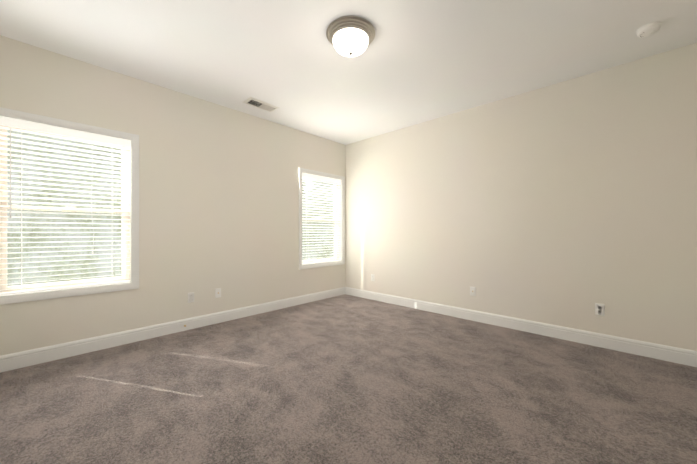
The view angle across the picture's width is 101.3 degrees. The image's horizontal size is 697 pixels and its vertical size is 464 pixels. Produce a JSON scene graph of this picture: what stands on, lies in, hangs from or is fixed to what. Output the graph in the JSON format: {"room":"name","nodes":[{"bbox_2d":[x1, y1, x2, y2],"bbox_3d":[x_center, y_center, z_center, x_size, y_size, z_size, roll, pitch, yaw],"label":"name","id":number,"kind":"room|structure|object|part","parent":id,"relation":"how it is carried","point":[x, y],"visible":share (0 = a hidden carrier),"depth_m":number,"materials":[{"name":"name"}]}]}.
{"room":"empty bedroom","nodes":[
{"label":"empty bedroom","id":0,"kind":"room"},
{"bbox_2d":[0,35,345,355],"bbox_3d":[-1.591,-0.231,3.749,0.160,2.740,4.620,0,0,43],"label":"wall","id":1,"kind":"structure","parent":0,"point":[218,196],"depth_m":3.29,"materials":[{"name":"paint"}]},
{"bbox_2d":[0,107,138,304],"bbox_3d":[-2.599,-0.211,2.673,0.177,1.602,1.022,0,0,43],"label":"window","id":2,"kind":"structure","parent":1,"relation":"in","point":[126,270],"depth_m":2.72,"materials":[{"name":"beige plastic"}]},
{"bbox_2d":[0,116,130,295],"bbox_3d":[-2.573,-0.212,2.647,0.069,1.465,0.886,0,0,43],"label":"window blind","id":3,"kind":"object","parent":2,"relation":"attached to","point":[38,127],"visible":1,"depth_m":2.60,"materials":[{"name":"white plastic"}]},
{"bbox_2d":[0,287,343,372],"bbox_3d":[-1.528,1.073,3.690,0.014,0.133,4.300,0,0,43],"label":"baseboard","id":4,"kind":"structure","parent":1,"relation":"attached to","point":[13,361],"depth_m":2.99,"materials":[{"name":"white wood"}]},
{"bbox_2d":[188,292,193,302],"bbox_3d":[-1.849,0.769,3.356,0.008,0.115,0.070,0,0,43],"label":"electrical outlet","id":5,"kind":"object","parent":1,"relation":"attached to","point":[191,297],"visible":1,"depth_m":3.36,"materials":[{"name":"white plastic"}]},
{"bbox_2d":[215,288,220,297],"bbox_3d":[-1.631,0.764,3.580,0.016,0.115,0.070,0,0,43],"label":"jack","id":6,"kind":"object","parent":1,"relation":"attached to","point":[217,292],"visible":1,"depth_m":3.58,"materials":[{"name":"white plastic"}]},
{"bbox_2d":[299,168,344,269],"bbox_3d":[-0.481,-0.211,4.909,0.178,1.602,1.022,0,0,43],"label":"window","id":7,"kind":"structure","parent":1,"relation":"in","point":[337,243],"depth_m":5.03,"materials":[{"name":"beige plastic"}]},
{"bbox_2d":[302,173,341,264],"bbox_3d":[-0.454,-0.212,4.883,0.069,1.465,0.886,0,0,43],"label":"window blind","id":8,"kind":"object","parent":7,"relation":"attached to","point":[311,177],"visible":0.94,"depth_m":4.87,"materials":[{"name":"white plastic"}]},
{"bbox_2d":[0,294,696,463],"bbox_3d":[-0.016,1.199,2.257,4.500,0.120,4.620,0,0,43],"label":"floor","id":9,"kind":"structure","parent":0,"point":[345,379],"depth_m":1.96,"materials":[{"name":"carpet"}]},
{"bbox_2d":[0,0,696,144],"bbox_3d":[-0.016,-1.661,2.257,4.500,0.120,4.620,0,0,43],"label":"ceiling","id":10,"kind":"structure","parent":0,"point":[415,62],"depth_m":2.48,"materials":[{"name":"paint"}]},
{"bbox_2d":[243,97,278,111],"bbox_3d":[-1.099,-1.595,3.600,0.202,0.012,0.397,0,0,43],"label":"ceiling vent","id":11,"kind":"object","parent":10,"relation":"in","point":[251,101],"visible":1,"depth_m":3.58,"materials":[{"name":"white metal"}]},
{"bbox_2d":[326,16,374,56],"bbox_3d":[0.018,-1.513,2.308,0.394,0.175,0.394,0,0,43],"label":"flush-mount light","id":12,"kind":"object","parent":10,"relation":"attached to","point":[357,22],"depth_m":2.21,"materials":[{"name":"white glass"}]},
{"bbox_3d":[0.018,-1.498,2.308,0.292,0.102,0.292,0,0,43],"label":"flush-mount light shade","id":13,"kind":"part","parent":12,"relation":"part of","materials":[{"name":"white glass"}]},
{"bbox_2d":[636,22,661,37],"bbox_3d":[2.354,-1.579,2.243,0.140,0.044,0.140,0,0,43],"label":"smoke detector","id":14,"kind":"object","parent":10,"relation":"attached to","point":[649,29],"visible":1,"depth_m":2.22,"materials":[{"name":"white plastic"}]},
{"bbox_2d":[346,43,696,350],"bbox_3d":[1.518,-0.231,3.876,4.180,2.740,0.160,0,0,43],"label":"wall","id":15,"kind":"structure","parent":0,"point":[570,203],"depth_m":3.10,"materials":[{"name":"paint"}]},
{"bbox_2d":[470,287,475,295],"bbox_3d":[1.598,0.764,3.678,0.070,0.115,0.016,0,0,43],"label":"jack","id":16,"kind":"object","parent":15,"relation":"attached to","point":[472,291],"visible":1,"depth_m":3.67,"materials":[{"name":"white plastic"}]},
{"bbox_2d":[344,287,696,366],"bbox_3d":[1.454,1.073,3.816,4.110,0.133,0.014,0,0,43],"label":"baseboard","id":17,"kind":"structure","parent":15,"relation":"attached to","point":[642,348],"depth_m":3.09,"materials":[{"name":"white wood"}]},
{"bbox_2d":[595,303,604,315],"bbox_3d":[2.494,0.769,2.835,0.070,0.115,0.008,0,0,43],"label":"electrical outlet","id":18,"kind":"object","parent":15,"relation":"attached to","point":[599,309],"visible":1,"depth_m":2.83,"materials":[{"name":"white plastic"}]}
]}

